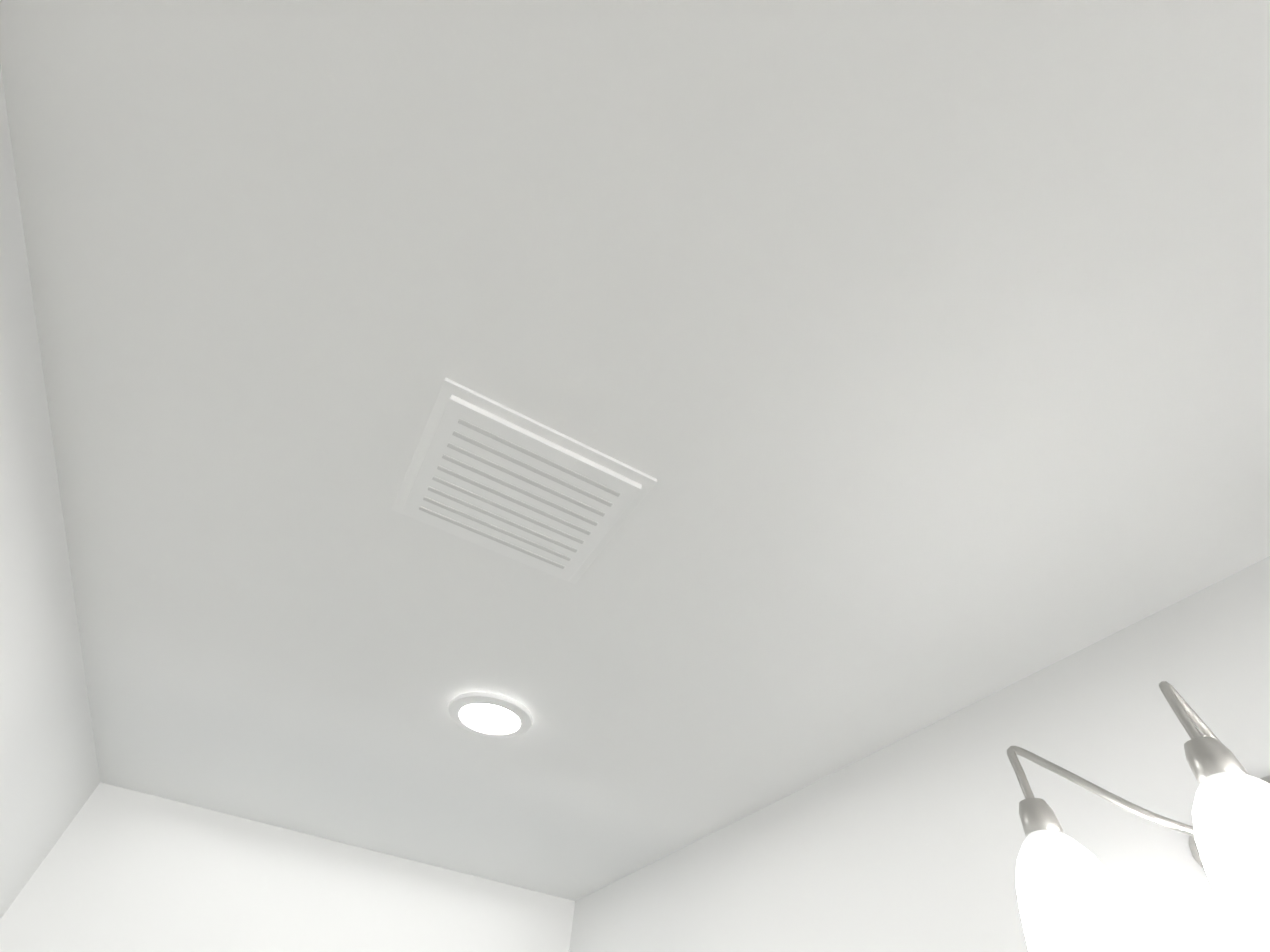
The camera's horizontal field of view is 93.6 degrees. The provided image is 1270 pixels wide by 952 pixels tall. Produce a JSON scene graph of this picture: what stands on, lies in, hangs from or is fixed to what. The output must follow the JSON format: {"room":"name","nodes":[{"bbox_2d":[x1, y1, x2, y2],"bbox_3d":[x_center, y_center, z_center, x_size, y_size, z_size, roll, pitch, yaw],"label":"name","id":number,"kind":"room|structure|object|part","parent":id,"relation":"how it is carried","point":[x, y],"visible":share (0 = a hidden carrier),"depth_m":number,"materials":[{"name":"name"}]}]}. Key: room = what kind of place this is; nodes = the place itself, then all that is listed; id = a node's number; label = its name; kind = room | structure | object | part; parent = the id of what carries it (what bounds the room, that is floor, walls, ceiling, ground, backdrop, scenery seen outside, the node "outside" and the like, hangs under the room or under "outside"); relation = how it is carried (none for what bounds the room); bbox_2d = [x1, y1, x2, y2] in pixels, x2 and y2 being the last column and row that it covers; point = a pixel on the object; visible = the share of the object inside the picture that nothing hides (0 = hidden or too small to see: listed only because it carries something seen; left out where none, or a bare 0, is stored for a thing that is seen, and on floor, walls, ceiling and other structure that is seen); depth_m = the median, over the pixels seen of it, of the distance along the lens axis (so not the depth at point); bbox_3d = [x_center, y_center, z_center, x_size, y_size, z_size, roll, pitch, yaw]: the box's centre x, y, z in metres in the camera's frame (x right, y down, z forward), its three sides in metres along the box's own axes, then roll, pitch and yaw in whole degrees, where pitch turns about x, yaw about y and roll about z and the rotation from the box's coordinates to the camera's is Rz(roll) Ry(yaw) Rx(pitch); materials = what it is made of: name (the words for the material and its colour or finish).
{"room":"bathroom","nodes":[
{"label":"bathroom","id":0,"kind":"room"},
{"bbox_2d":[0,65,99,918],"bbox_3d":[-0.513,0.115,-0.654,0.120,2.440,5.050,26,-52,-16],"label":"wall","id":1,"kind":"structure","parent":0,"point":[49,777],"depth_m":1.01,"materials":[{"name":"white paint"}]},
{"bbox_2d":[0,782,574,951],"bbox_3d":[-1.000,2.029,1.035,1.527,2.440,0.120,26,-52,-16],"label":"wall","id":2,"kind":"structure","parent":0,"point":[119,869],"depth_m":1.73,"materials":[{"name":"white paint"}]},
{"bbox_2d":[0,0,1269,900],"bbox_3d":[0.299,-0.354,0.512,1.767,0.060,5.050,26,-52,-16],"label":"ceiling","id":3,"kind":"structure","parent":0,"point":[906,363],"depth_m":0.69,"materials":[{"name":"white paint"}]},
{"bbox_2d":[449,692,532,737],"bbox_3d":[-0.306,0.510,1.265,0.180,0.014,0.180,26,-52,-16],"label":"recessed light","id":4,"kind":"object","parent":3,"relation":"in","point":[489,714],"visible":0.98,"depth_m":1.26,"materials":[{"name":"white plastic"}]},
{"bbox_2d":[392,378,656,583],"bbox_3d":[-0.164,0.031,0.837,0.300,0.018,0.260,26,-52,-16],"label":"air vent","id":5,"kind":"object","parent":3,"relation":"attached to","point":[487,473],"visible":1,"depth_m":0.81,"materials":[{"name":"white plastic"}]},
{"bbox_2d":[569,556,1269,951],"bbox_3d":[0.583,1.239,0.198,0.120,2.440,3.670,26,-52,-16],"label":"wall","id":6,"kind":"structure","parent":0,"point":[913,842],"depth_m":0.99,"materials":[{"name":"white paint"}]},
{"bbox_2d":[1007,681,1269,951],"bbox_3d":[0.679,0.349,0.667,0.198,0.241,0.570,26,-52,-16],"label":"sconce","id":7,"kind":"object","parent":6,"relation":"attached to","point":[1207,752],"depth_m":0.68,"materials":[{"name":"white glass"}]},
{"bbox_3d":[0.645,0.374,0.612,0.130,0.120,0.570,26,-52,-16],"label":"vanity light shade","id":8,"kind":"part","parent":7,"relation":"part of","materials":[{"name":"white glass"}]}
]}

